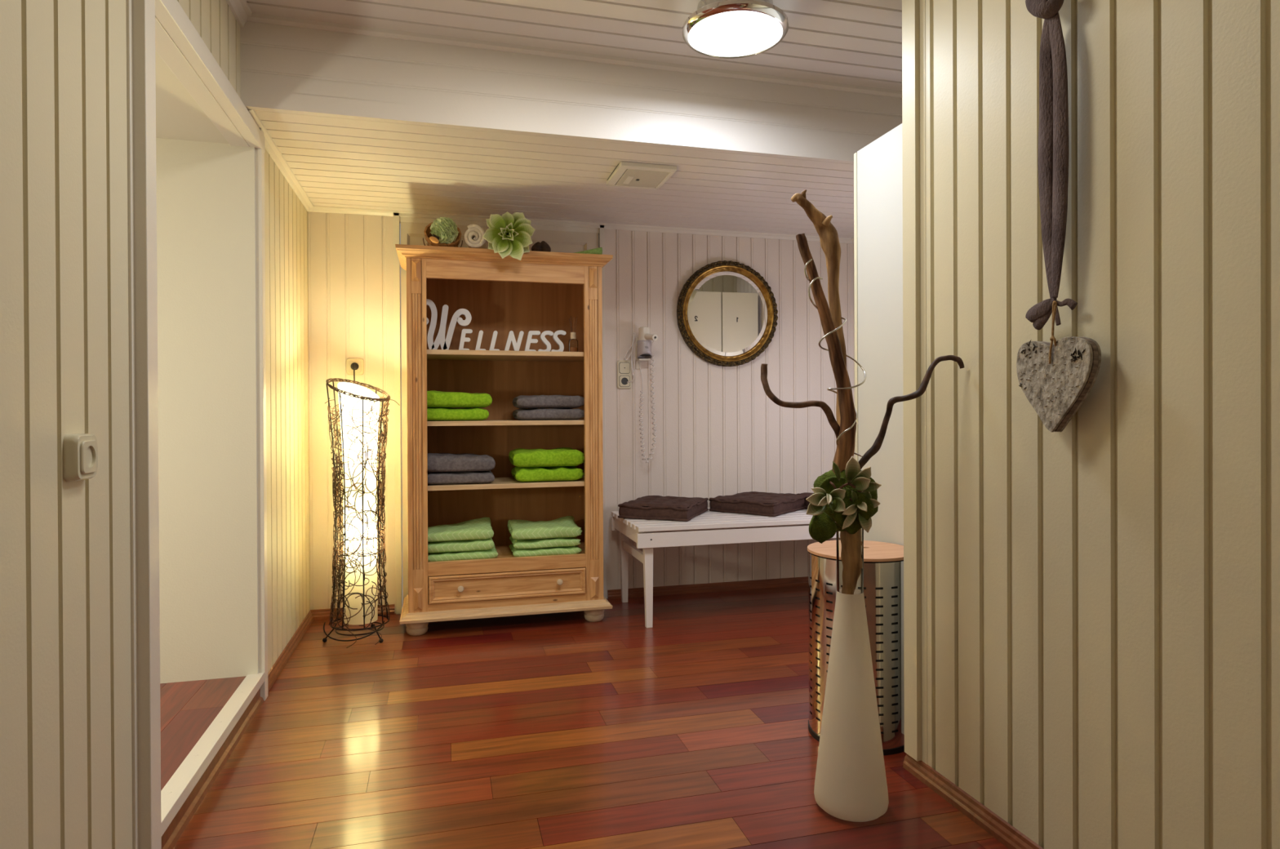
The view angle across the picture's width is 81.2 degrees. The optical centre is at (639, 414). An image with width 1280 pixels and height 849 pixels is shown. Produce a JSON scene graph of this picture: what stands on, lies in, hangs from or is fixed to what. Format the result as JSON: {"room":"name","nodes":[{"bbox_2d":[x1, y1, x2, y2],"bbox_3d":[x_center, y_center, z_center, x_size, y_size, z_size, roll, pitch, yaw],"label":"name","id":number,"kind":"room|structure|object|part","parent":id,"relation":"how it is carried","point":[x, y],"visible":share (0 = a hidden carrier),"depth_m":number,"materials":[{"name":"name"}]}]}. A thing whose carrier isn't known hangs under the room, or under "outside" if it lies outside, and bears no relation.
{"room":"changing room","nodes":[
{"label":"changing room","id":0,"kind":"room"},
{"bbox_2d":[0,0,310,848],"bbox_3d":[-0.895,-0.145,0.854,0.042,2.290,5.710,0,0,-15],"label":"wall","id":1,"kind":"structure","parent":0,"point":[66,733],"depth_m":1.32,"materials":[{"name":"beige wood"}]},
{"bbox_2d":[62,433,97,481],"bbox_3d":[-0.982,0.074,1.316,0.024,0.081,0.081,0,0,-15],"label":"light switch","id":2,"kind":"object","parent":1,"relation":"attached to","point":[80,450],"visible":1,"depth_m":1.29,"materials":[{"name":"beige plastic"}]},
{"bbox_2d":[126,0,267,848],"bbox_3d":[-1.220,0.000,2.091,0.100,1.992,1.142,0,0,-15],"label":"door frame","id":3,"kind":"structure","parent":1,"relation":"in","point":[163,27],"depth_m":1.58,"materials":[{"name":"beige paint"}]},
{"bbox_2d":[160,672,264,835],"bbox_3d":[-1.201,0.912,2.102,0.052,0.033,1.012,0,0,-15],"label":"door sill","id":4,"kind":"structure","parent":1,"relation":"attached to","point":[183,781],"depth_m":2.00,"materials":[{"name":"beige paint"}]},
{"bbox_2d":[161,688,263,848],"bbox_3d":[-1.198,0.954,2.104,0.040,0.084,1.015,0,0,-15],"label":"trim","id":5,"kind":"structure","parent":1,"relation":"attached to","point":[175,828],"depth_m":2.01,"materials":[{"name":"wood"}]},
{"bbox_2d":[226,0,252,27],"bbox_3d":[-0.702,-1.267,0.260,0.040,0.042,4.470,0,0,-15],"label":"trim","id":6,"kind":"structure","parent":1,"relation":"attached to","point":[240,9],"depth_m":2.35,"materials":[{"name":"beige paint"}]},
{"bbox_2d":[267,609,313,692],"bbox_3d":[-1.463,0.970,3.138,0.016,0.046,1.010,0,0,-15],"label":"baseboard","id":7,"kind":"structure","parent":1,"relation":"attached to","point":[285,655],"depth_m":3.06,"materials":[{"name":"brown wood"}]},
{"bbox_2d":[240,21,902,164],"bbox_3d":[0.131,-1.183,2.814,3.055,0.340,0.042,0,0,-15],"label":"ceiling beam","id":8,"kind":"structure","parent":1,"relation":"attached to","point":[273,57],"depth_m":2.67,"materials":[{"name":"beige paint"}]},
{"bbox_2d":[246,13,902,97],"bbox_3d":[0.138,-1.293,2.784,2.955,0.020,0.020,0,0,-15],"label":"trim","id":9,"kind":"structure","parent":1,"relation":"attached to","point":[256,18],"depth_m":2.67,"materials":[{"name":"beige wood"}]},
{"bbox_2d":[155,50,228,143],"bbox_3d":[-1.830,-0.951,1.287,1.531,0.063,2.230,0,0,-15],"label":"ceiling","id":10,"kind":"structure","parent":0,"point":[179,116],"depth_m":2.30,"materials":[{"name":"beige paint"}]},
{"bbox_2d":[160,675,246,791],"bbox_3d":[-1.829,0.955,1.293,1.596,0.096,2.230,0,0,-15],"label":"floor","id":11,"kind":"structure","parent":0,"point":[188,708],"depth_m":2.26,"materials":[{"name":"brown wood"}]},
{"bbox_2d":[155,137,258,683],"bbox_3d":[-2.094,-0.026,2.399,1.579,2.050,0.050,0,0,-15],"label":"wall","id":12,"kind":"structure","parent":0,"point":[206,268],"depth_m":2.54,"materials":[{"name":"beige paint"}]},
{"bbox_2d":[240,88,862,238],"bbox_3d":[-0.028,-1.037,3.416,3.055,0.056,1.294,0,0,-15],"label":"ceiling","id":13,"kind":"structure","parent":0,"point":[344,162],"depth_m":3.05,"materials":[{"name":"beige wood"}]},
{"bbox_2d":[606,161,676,190],"bbox_3d":[0.002,-1.005,3.147,0.241,0.019,0.280,0,0,-15],"label":"ceiling vent","id":14,"kind":"object","parent":13,"relation":"in","point":[626,174],"visible":1,"depth_m":3.12,"materials":[{"name":"beige plastic"}]},
{"bbox_2d":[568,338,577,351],"bbox_3d":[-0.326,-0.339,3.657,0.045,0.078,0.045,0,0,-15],"label":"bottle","id":15,"kind":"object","parent":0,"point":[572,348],"depth_m":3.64,"materials":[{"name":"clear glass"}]},
{"bbox_2d":[246,0,902,90],"bbox_3d":[0.751,-1.317,0.618,3.133,0.042,4.520,0,0,-15],"label":"ceiling","id":16,"kind":"structure","parent":0,"point":[857,42],"depth_m":2.50,"materials":[{"name":"beige wood"}]},
{"bbox_2d":[682,0,788,58],"bbox_3d":[0.303,-1.251,2.385,0.336,0.102,0.336,0,0,-15],"label":"ceiling lamp","id":17,"kind":"object","parent":16,"relation":"attached to","point":[717,28],"visible":1,"depth_m":2.33,"materials":[{"name":"silver metal"}]},
{"bbox_2d":[688,10,782,55],"bbox_3d":[0.303,-1.209,2.385,0.299,0.017,0.299,0,0,-15],"label":"diffuser","id":18,"kind":"object","parent":17,"relation":"attached to","point":[711,33],"depth_m":2.35,"materials":[{"name":"white glass"}]},
{"bbox_2d":[307,211,853,613],"bbox_3d":[-0.181,-0.067,4.018,3.055,2.100,0.042,0,0,-15],"label":"wall","id":19,"kind":"structure","parent":0,"point":[719,432],"depth_m":4.08,"materials":[{"name":"beige wood"}]},
{"bbox_2d":[346,358,364,374],"bbox_3d":[-1.398,-0.238,3.665,0.081,0.081,0.016,0,0,-15],"label":"power socket","id":20,"kind":"object","parent":19,"relation":"attached to","point":[360,362],"visible":0.94,"depth_m":3.66,"materials":[{"name":"beige plastic"}]},
{"bbox_2d":[393,212,606,614],"bbox_3d":[-0.706,-0.015,3.862,1.070,2.002,0.052,0,0,-15],"label":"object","id":21,"kind":"structure","parent":19,"relation":"in","point":[568,237],"depth_m":3.73,"materials":[{"name":"beige paint"}]},
{"bbox_2d":[247,109,853,244],"bbox_3d":[-0.022,-1.003,3.394,2.955,0.024,1.240,0,0,-15],"label":"trim","id":22,"kind":"structure","parent":19,"relation":"attached to","point":[271,147],"depth_m":3.73,"materials":[{"name":"beige paint"}]},
{"bbox_2d":[311,576,808,619],"bbox_3d":[-0.169,0.960,3.995,2.955,0.046,0.016,0,0,-15],"label":"baseboard","id":23,"kind":"structure","parent":19,"relation":"attached to","point":[319,614],"depth_m":4.12,"materials":[{"name":"wood"}]},
{"bbox_2d":[617,360,631,388],"bbox_3d":[-0.084,-0.218,4.015,0.079,0.152,0.014,0,0,-15],"label":"double socket","id":24,"kind":"object","parent":19,"relation":"attached to","point":[624,366],"visible":1,"depth_m":4.01,"materials":[{"name":"beige plastic"}]},
{"bbox_2d":[624,326,657,462],"bbox_3d":[0.030,-0.107,3.985,0.198,0.725,0.118,0,0,34],"label":"hair dryer","id":25,"kind":"object","parent":19,"relation":"attached to","point":[643,342],"visible":1,"depth_m":3.97,"materials":[{"name":"beige plastic"}]},
{"bbox_3d":[-0.055,-0.309,4.006,0.062,0.270,0.021,0,0,-15],"label":"power cord","id":26,"kind":"part","parent":25,"relation":"part of","materials":[{"name":"white plastic"}]},
{"bbox_3d":[0.039,-0.074,3.958,0.096,0.660,0.131,0,0,2],"label":"coiled cord","id":27,"kind":"part","parent":25,"relation":"part of","materials":[{"name":"white plastic"}]},
{"bbox_3d":[0.058,-0.410,3.932,0.035,0.045,0.089,0,0,-32],"label":"handle","id":28,"kind":"part","parent":25,"relation":"part of","materials":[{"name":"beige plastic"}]},
{"bbox_2d":[676,260,777,366],"bbox_3d":[0.489,-0.562,4.147,0.588,0.587,0.045,0,0,-14],"label":"wall mirror","id":29,"kind":"object","parent":19,"relation":"attached to","point":[726,311],"visible":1,"depth_m":4.14,"materials":[{"name":"clear glass"}]},
{"bbox_2d":[687,271,767,355],"bbox_3d":[0.489,-0.562,4.149,0.472,0.472,0.002,0,0,-14],"label":"mirror glass","id":30,"kind":"object","parent":29,"relation":"attached to","point":[727,310],"depth_m":4.15,"materials":[{"name":"white"}]},
{"bbox_2d":[173,585,1008,848],"bbox_3d":[0.586,1.022,1.250,3.080,0.060,5.790,0,0,-15],"label":"floor","id":31,"kind":"structure","parent":0,"point":[689,730],"depth_m":2.25,"materials":[{"name":"brown wood"}]},
{"bbox_2d":[322,362,399,648],"bbox_3d":[-1.269,0.365,3.435,0.324,1.241,0.509,0,0,-15],"label":"floor lamp","id":32,"kind":"object","parent":31,"relation":"on","point":[359,406],"visible":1,"depth_m":3.26,"materials":[{"name":"white fabric"}]},
{"bbox_3d":[-1.249,0.384,3.330,0.175,1.065,0.175,0,0,-15],"label":"lamp shade","id":33,"kind":"part","parent":32,"relation":"part of","materials":[{"name":"white fabric"}]},
{"bbox_2d":[395,244,613,635],"bbox_3d":[-0.651,0.119,3.604,0.974,1.736,0.449,0,0,-15],"label":"tall cabinet","id":34,"kind":"object","parent":31,"relation":"on","point":[541,291],"visible":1,"depth_m":3.54,"materials":[{"name":"brown wood"}]},
{"bbox_2d":[429,234,439,243],"bbox_3d":[-0.903,-0.776,3.282,0.042,0.047,0.032,0,0,-15],"label":"bath brush","id":35,"kind":"object","parent":34,"relation":"on","point":[434,238],"visible":1,"depth_m":3.27,"materials":[{"name":"brown wood"}]},
{"bbox_2d":[422,222,462,247],"bbox_3d":[-0.901,-0.801,3.417,0.176,0.177,0.170,0,0,-15],"label":"wooden bucket","id":36,"kind":"object","parent":34,"relation":"on","point":[427,231],"visible":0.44,"depth_m":3.37,"materials":[{"name":"brown wood"}]},
{"bbox_2d":[430,217,458,244],"bbox_3d":[-0.875,-0.825,3.341,0.126,0.122,0.126,0,0,-15],"label":"decorative ball","id":37,"kind":"object","parent":36,"relation":"in","point":[446,228],"visible":0.95,"depth_m":3.30,"materials":[{"name":"green plant"}]},
{"bbox_2d":[426,298,471,349],"bbox_3d":[-0.928,-0.421,3.548,0.249,0.249,0.028,0,0,-15],"label":"letter","id":38,"kind":"object","parent":34,"relation":"on","point":[440,339],"visible":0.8,"depth_m":3.53,"materials":[{"name":"white paint"}]},
{"bbox_2d":[426,407,488,421],"bbox_3d":[-0.881,-0.005,3.532,0.316,0.062,0.259,0,0,-15],"label":"folded towel","id":39,"kind":"object","parent":34,"relation":"on","point":[433,413],"visible":0.77,"depth_m":3.42,"materials":[{"name":"green fabric"}]},
{"bbox_2d":[426,390,492,408],"bbox_3d":[-0.875,-0.075,3.533,0.334,0.080,0.266,0,0,-15],"label":"folded towel","id":40,"kind":"object","parent":39,"relation":"on","point":[435,399],"visible":0.8,"depth_m":3.42,"materials":[{"name":"green fabric"}]},
{"bbox_3d":[-0.807,0.782,3.362,0.029,0.029,0.034,0,0,-15],"label":"knob","id":41,"kind":"part","parent":34,"relation":"part of","materials":[{"name":"beige wood"}]},
{"bbox_2d":[427,470,494,484],"bbox_3d":[-0.861,0.290,3.543,0.324,0.056,0.268,0,0,-15],"label":"folded towel","id":42,"kind":"object","parent":34,"relation":"on","point":[473,477],"visible":0.73,"depth_m":3.43,"materials":[{"name":"grey fabric"}]},
{"bbox_2d":[427,453,495,472],"bbox_3d":[-0.863,0.220,3.539,0.336,0.085,0.268,0,0,-15],"label":"folded towel","id":43,"kind":"object","parent":42,"relation":"on","point":[437,462],"visible":0.8,"depth_m":3.42,"materials":[{"name":"grey fabric"}]},
{"bbox_2d":[427,545,497,561],"bbox_3d":[-0.851,0.648,3.538,0.339,0.042,0.255,0,0,-15],"label":"folded towel","id":44,"kind":"object","parent":34,"relation":"on","point":[490,553],"visible":0.63,"depth_m":3.43,"materials":[{"name":"green fabric"}]},
{"bbox_2d":[427,537,494,552],"bbox_3d":[-0.861,0.603,3.533,0.326,0.054,0.249,0,0,-15],"label":"folded towel","id":45,"kind":"object","parent":44,"relation":"on","point":[488,544],"visible":0.66,"depth_m":3.43,"materials":[{"name":"green fabric"}]},
{"bbox_2d":[427,517,493,542],"bbox_3d":[-0.867,0.541,3.533,0.334,0.076,0.255,0,0,-15],"label":"folded towel","id":46,"kind":"object","parent":45,"relation":"on","point":[481,528],"visible":0.83,"depth_m":3.44,"materials":[{"name":"green fabric"}]},
{"bbox_2d":[458,328,472,350],"bbox_3d":[-0.834,-0.354,3.573,0.065,0.113,0.028,0,0,-15],"label":"letter","id":47,"kind":"object","parent":34,"relation":"on","point":[463,339],"visible":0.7,"depth_m":3.56,"materials":[{"name":"white paint"}]},
{"bbox_2d":[464,224,488,248],"bbox_3d":[-0.748,-0.803,3.429,0.096,0.103,0.168,0,0,-6],"label":"rolled washcloth","id":48,"kind":"object","parent":34,"relation":"on","point":[473,238],"visible":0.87,"depth_m":3.35,"materials":[{"name":"beige fabric"}]},
{"bbox_2d":[475,330,485,350],"bbox_3d":[-0.766,-0.352,3.591,0.052,0.108,0.028,0,0,-15],"label":"letter","id":49,"kind":"object","parent":34,"relation":"on","point":[481,332],"visible":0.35,"depth_m":3.58,"materials":[{"name":"white paint"}]},
{"bbox_2d":[488,330,499,350],"bbox_3d":[-0.703,-0.352,3.608,0.050,0.108,0.028,0,0,-15],"label":"letter","id":50,"kind":"object","parent":34,"relation":"on","point":[495,333],"visible":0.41,"depth_m":3.59,"materials":[{"name":"white paint"}]},
{"bbox_3d":[-0.655,-0.725,3.601,0.974,0.048,0.449,0,0,-15],"label":"crown moulding","id":51,"kind":"part","parent":34,"relation":"part of","materials":[{"name":"brown wood"}]},
{"bbox_3d":[-0.611,-0.664,3.437,0.716,0.097,0.022,0,0,-15],"label":"rail","id":52,"kind":"part","parent":34,"relation":"part of","materials":[{"name":"brown wood"}]},
{"bbox_2d":[426,349,583,361],"bbox_3d":[-0.661,-0.287,3.633,0.848,0.022,0.368,0,0,-15],"label":"shelf","id":53,"kind":"object","parent":34,"relation":"attached to","point":[433,355],"depth_m":3.53,"materials":[{"name":"brown wood"}]},
{"bbox_3d":[-0.707,0.091,3.817,0.850,1.610,0.008,0,0,-15],"label":"panel","id":54,"kind":"part","parent":34,"relation":"part of","materials":[{"name":"brown wood"}]},
{"bbox_2d":[426,419,584,426],"bbox_3d":[-0.659,0.037,3.634,0.848,0.022,0.368,0,0,-15],"label":"shelf","id":55,"kind":"object","parent":34,"relation":"attached to","point":[485,422],"depth_m":3.48,"materials":[{"name":"brown wood"}]},
{"bbox_2d":[427,475,584,490],"bbox_3d":[-0.658,0.329,3.636,0.848,0.022,0.368,0,0,-15],"label":"shelf","id":56,"kind":"object","parent":34,"relation":"attached to","point":[500,482],"depth_m":3.48,"materials":[{"name":"brown wood"}]},
{"bbox_3d":[-0.648,0.896,3.612,0.958,0.038,0.441,0,0,-15],"label":"moulding","id":57,"kind":"part","parent":34,"relation":"part of","materials":[{"name":"brown wood"}]},
{"bbox_3d":[-0.605,0.689,3.443,0.716,0.061,0.022,0,0,-15],"label":"rail","id":58,"kind":"part","parent":34,"relation":"part of","materials":[{"name":"brown wood"}]},
{"bbox_3d":[-0.602,0.782,3.437,0.710,0.120,0.032,0,0,-15],"label":"drawer","id":59,"kind":"part","parent":34,"relation":"part of","materials":[{"name":"brown wood"}]},
{"bbox_3d":[-0.604,0.863,3.444,0.716,0.036,0.022,0,0,-15],"label":"rail","id":60,"kind":"part","parent":34,"relation":"part of","materials":[{"name":"brown wood"}]},
{"bbox_2d":[482,211,535,260],"bbox_3d":[-0.584,-0.803,3.349,0.218,0.231,0.115,0,0,5],"label":"succulent","id":61,"kind":"object","parent":34,"relation":"on","point":[507,233],"visible":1,"depth_m":3.35,"materials":[{"name":"green plant"}]},
{"bbox_2d":[504,330,524,351],"bbox_3d":[-0.613,-0.353,3.632,0.093,0.110,0.028,0,0,-15],"label":"letter","id":62,"kind":"object","parent":34,"relation":"on","point":[511,338],"visible":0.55,"depth_m":3.62,"materials":[{"name":"white paint"}]},
{"bbox_2d":[524,330,540,351],"bbox_3d":[-0.527,-0.355,3.655,0.077,0.112,0.028,0,0,-15],"label":"letter","id":63,"kind":"object","parent":34,"relation":"on","point":[529,340],"visible":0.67,"depth_m":3.64,"materials":[{"name":"white paint"}]},
{"bbox_2d":[493,542,584,558],"bbox_3d":[-0.655,0.678,3.635,0.850,0.018,0.372,0,0,-15],"label":"shelf","id":64,"kind":"object","parent":34,"relation":"attached to","point":[503,548],"depth_m":3.66,"materials":[{"name":"brown wood"}]},
{"bbox_2d":[531,240,551,251],"bbox_3d":[-0.460,-0.779,3.468,0.091,0.059,0.037,0,0,-15],"label":"seed pod","id":65,"kind":"object","parent":34,"relation":"on","point":[543,246],"visible":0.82,"depth_m":3.46,"materials":[{"name":"brown plant"}]},
{"bbox_2d":[509,544,582,556],"bbox_3d":[-0.463,0.647,3.640,0.329,0.039,0.252,0,0,-15],"label":"folded towel","id":66,"kind":"object","parent":34,"relation":"on","point":[565,549],"visible":0.61,"depth_m":3.53,"materials":[{"name":"green fabric"}]},
{"bbox_2d":[509,535,581,548],"bbox_3d":[-0.465,0.607,3.640,0.321,0.046,0.248,0,0,-15],"label":"folded towel","id":67,"kind":"object","parent":66,"relation":"on","point":[564,541],"visible":0.77,"depth_m":3.53,"materials":[{"name":"green fabric"}]},
{"bbox_2d":[507,515,582,539],"bbox_3d":[-0.465,0.549,3.638,0.339,0.076,0.256,0,0,-15],"label":"folded towel","id":68,"kind":"object","parent":67,"relation":"on","point":[563,526],"visible":1,"depth_m":3.54,"materials":[{"name":"green fabric"}]},
{"bbox_2d":[537,330,553,351],"bbox_3d":[-0.465,-0.356,3.671,0.075,0.114,0.028,0,0,-15],"label":"letter","id":69,"kind":"object","parent":34,"relation":"on","point":[544,334],"visible":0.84,"depth_m":3.66,"materials":[{"name":"white paint"}]},
{"bbox_2d":[511,466,584,481],"bbox_3d":[-0.454,0.281,3.652,0.329,0.070,0.267,0,0,-15],"label":"folded towel","id":70,"kind":"object","parent":34,"relation":"on","point":[559,473],"visible":0.84,"depth_m":3.53,"materials":[{"name":"green fabric"}]},
{"bbox_2d":[508,447,584,467],"bbox_3d":[-0.458,0.205,3.650,0.344,0.085,0.278,0,0,-15],"label":"folded towel","id":71,"kind":"object","parent":70,"relation":"on","point":[561,456],"visible":1,"depth_m":3.53,"materials":[{"name":"green fabric"}]},
{"bbox_2d":[512,408,584,420],"bbox_3d":[-0.447,-0.005,3.652,0.331,0.058,0.258,0,0,-15],"label":"folded towel","id":72,"kind":"object","parent":34,"relation":"on","point":[522,414],"visible":0.98,"depth_m":3.54,"materials":[{"name":"grey fabric"}]},
{"bbox_2d":[512,395,584,408],"bbox_3d":[-0.447,-0.065,3.652,0.331,0.064,0.258,0,0,-15],"label":"folded towel","id":73,"kind":"object","parent":72,"relation":"on","point":[522,401],"visible":0.97,"depth_m":3.54,"materials":[{"name":"grey fabric"}]},
{"bbox_2d":[551,329,566,351],"bbox_3d":[-0.403,-0.359,3.687,0.074,0.117,0.028,0,0,-15],"label":"letter","id":74,"kind":"object","parent":34,"relation":"on","point":[555,337],"visible":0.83,"depth_m":3.67,"materials":[{"name":"white paint"}]},
{"bbox_3d":[-0.374,0.776,3.476,0.029,0.029,0.034,0,0,-15],"label":"knob","id":75,"kind":"part","parent":34,"relation":"part of","materials":[{"name":"beige wood"}]},
{"bbox_2d":[568,315,577,351],"bbox_3d":[-0.326,-0.391,3.657,0.045,0.182,0.045,0,0,-15],"label":"reed diffuser","id":76,"kind":"object","parent":34,"relation":"on","point":[573,335],"visible":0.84,"depth_m":3.65,"materials":[{"name":"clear glass"}]},
{"bbox_3d":[-0.240,0.089,3.748,0.018,1.610,0.381,0,0,-15],"label":"panel","id":77,"kind":"part","parent":34,"relation":"part of","materials":[{"name":"brown wood"}]},
{"bbox_2d":[574,247,602,254],"bbox_3d":[-0.256,-0.771,3.534,0.156,0.048,0.050,0,0,-8],"label":"greens","id":78,"kind":"object","parent":34,"relation":"on","point":[596,251],"visible":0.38,"depth_m":3.52,"materials":[{"name":"green plant"}]},
{"bbox_2d":[611,507,839,627],"bbox_3d":[0.563,0.744,3.857,1.334,0.472,0.574,0,0,-15],"label":"slatted bench","id":79,"kind":"object","parent":31,"relation":"on","point":[641,531],"visible":0.44,"depth_m":3.55,"materials":[{"name":"white paint"}]},
{"bbox_3d":[-0.084,0.759,3.929,0.046,0.448,0.034,0,0,-15],"label":"leg","id":80,"kind":"part","parent":79,"relation":"part of","materials":[{"name":"white paint"}]},
{"bbox_3d":[-0.059,0.566,3.689,0.022,0.062,0.512,0,0,-15],"label":"cross rail","id":81,"kind":"part","parent":79,"relation":"part of","materials":[{"name":"white paint"}]},
{"bbox_3d":[0.037,0.760,3.469,0.046,0.448,0.034,0,0,-15],"label":"leg","id":82,"kind":"part","parent":79,"relation":"part of","materials":[{"name":"white paint"}]},
{"bbox_2d":[617,495,708,521],"bbox_3d":[0.127,0.471,3.821,0.360,0.081,0.408,0,0,19],"label":"seat cushion","id":83,"kind":"object","parent":79,"relation":"on","point":[660,508],"visible":1,"depth_m":3.67,"materials":[{"name":"brown fabric"}]},
{"bbox_2d":[708,491,807,516],"bbox_3d":[0.641,0.467,3.999,0.386,0.082,0.422,0,0,37],"label":"seat cushion","id":84,"kind":"object","parent":79,"relation":"on","point":[762,504],"visible":0.99,"depth_m":3.88,"materials":[{"name":"brown fabric"}]},
{"bbox_2d":[813,528,888,822],"bbox_3d":[0.530,0.621,1.882,0.181,0.734,0.181,0,0,-15],"label":"floor vase","id":85,"kind":"object","parent":31,"relation":"on","point":[851,784],"visible":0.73,"depth_m":1.83,"materials":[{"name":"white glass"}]},
{"bbox_2d":[760,363,839,438],"bbox_3d":[0.430,0.030,1.853,0.276,0.313,0.068,0,0,-23],"label":"twig","id":86,"kind":"object","parent":85,"relation":"in","point":[827,410],"visible":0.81,"depth_m":1.82,"materials":[{"name":"brown wood"}]},
{"bbox_2d":[795,233,856,474],"bbox_3d":[0.461,-0.100,1.858,0.146,0.698,0.049,0,0,4],"label":"branch","id":87,"kind":"object","parent":85,"relation":"in","point":[845,450],"visible":0.66,"depth_m":1.84,"materials":[{"name":"brown wood"}]},
{"bbox_2d":[791,189,862,594],"bbox_3d":[0.472,0.019,1.893,0.175,1.171,0.073,0,0,9],"label":"branch","id":88,"kind":"object","parent":85,"relation":"in","point":[851,553],"visible":0.62,"depth_m":1.88,"materials":[{"name":"brown wood"}]},
{"bbox_2d":[804,258,866,457],"bbox_3d":[0.486,-0.137,1.868,0.160,0.493,0.122,0,0,6],"label":"wire","id":89,"kind":"object","parent":88,"relation":"attached to","point":[811,260],"visible":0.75,"depth_m":1.82,"materials":[{"name":"silver metal"}]},
{"bbox_2d":[805,456,881,543],"bbox_3d":[0.500,0.201,1.832,0.171,0.210,0.253,0,0,16],"label":"succulent","id":90,"kind":"object","parent":85,"relation":"in","point":[846,500],"visible":1,"depth_m":1.76,"materials":[{"name":"green plant"}]},
{"bbox_3d":[0.492,0.186,1.772,0.085,0.059,0.015,0,0,0],"label":"stem","id":91,"kind":"part","parent":90,"relation":"part of","materials":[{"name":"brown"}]},
{"bbox_2d":[858,355,964,469],"bbox_3d":[0.663,0.020,1.859,0.280,0.337,0.030,0,0,5],"label":"twig","id":92,"kind":"object","parent":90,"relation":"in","point":[877,443],"visible":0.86,"depth_m":1.85,"materials":[{"name":"brown wood"}]},
{"bbox_2d":[807,539,904,755],"bbox_3d":[0.685,0.701,2.323,0.320,0.571,0.320,0,0,28],"label":"laundry hamper","id":93,"kind":"object","parent":31,"relation":"on","point":[883,562],"visible":0.56,"depth_m":2.19,"materials":[{"name":"silver metal"}]},
{"bbox_3d":[0.684,0.420,2.321,0.320,0.009,0.320,0,0,-15],"label":"lid","id":94,"kind":"part","parent":93,"relation":"part of","materials":[{"name":"brown wood"}]},
{"bbox_2d":[853,123,903,545],"bbox_3d":[1.253,0.026,2.533,0.882,1.913,0.537,0,0,-15],"label":"wall","id":95,"kind":"structure","parent":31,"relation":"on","point":[878,165],"depth_m":2.50,"materials":[{"name":"grey paint"}]},
{"bbox_3d":[0.904,-0.452,2.687,0.289,0.955,0.018,0,0,-15],"label":"door","id":96,"kind":"part","parent":95,"relation":"part of","materials":[{"name":"beige"}]},
{"bbox_3d":[0.908,0.493,2.691,0.289,0.922,0.018,0,0,-15],"label":"door","id":97,"kind":"part","parent":95,"relation":"part of","materials":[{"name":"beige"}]},
{"bbox_2d":[853,244,857,457],"bbox_3d":[1.541,-0.167,3.365,0.042,2.290,2.200,0,0,-15],"label":"wall","id":98,"kind":"structure","parent":0,"point":[853,244],"depth_m":4.37,"materials":[{"name":"beige paint"}]},
{"bbox_2d":[902,0,1279,848],"bbox_3d":[1.253,-0.152,0.344,0.116,2.290,3.626,0,0,-15],"label":"wall","id":99,"kind":"structure","parent":0,"point":[1091,606],"depth_m":1.46,"materials":[{"name":"beige wood"}]},
{"bbox_2d":[902,753,1043,848],"bbox_3d":[1.209,0.970,0.340,0.016,0.046,3.632,0,0,-15],"label":"baseboard","id":100,"kind":"structure","parent":99,"relation":"attached to","point":[1000,829],"depth_m":1.83,"materials":[{"name":"brown wood"}]},
{"bbox_2d":[1025,0,1077,329],"bbox_3d":[0.840,-0.631,1.548,0.053,0.904,0.112,0,0,-15],"label":"ribbon","id":101,"kind":"object","parent":99,"relation":"attached to","point":[1053,124],"visible":0.94,"depth_m":1.53,"materials":[{"name":"grey fabric"}]},
{"bbox_2d":[1016,300,1101,431],"bbox_3d":[0.849,-0.098,1.530,0.034,0.267,0.192,0,0,-15],"label":"heart","id":102,"kind":"object","parent":101,"relation":"hanging from","point":[1056,378],"visible":1,"depth_m":1.51,"materials":[{"name":"grey stone"}]}
]}

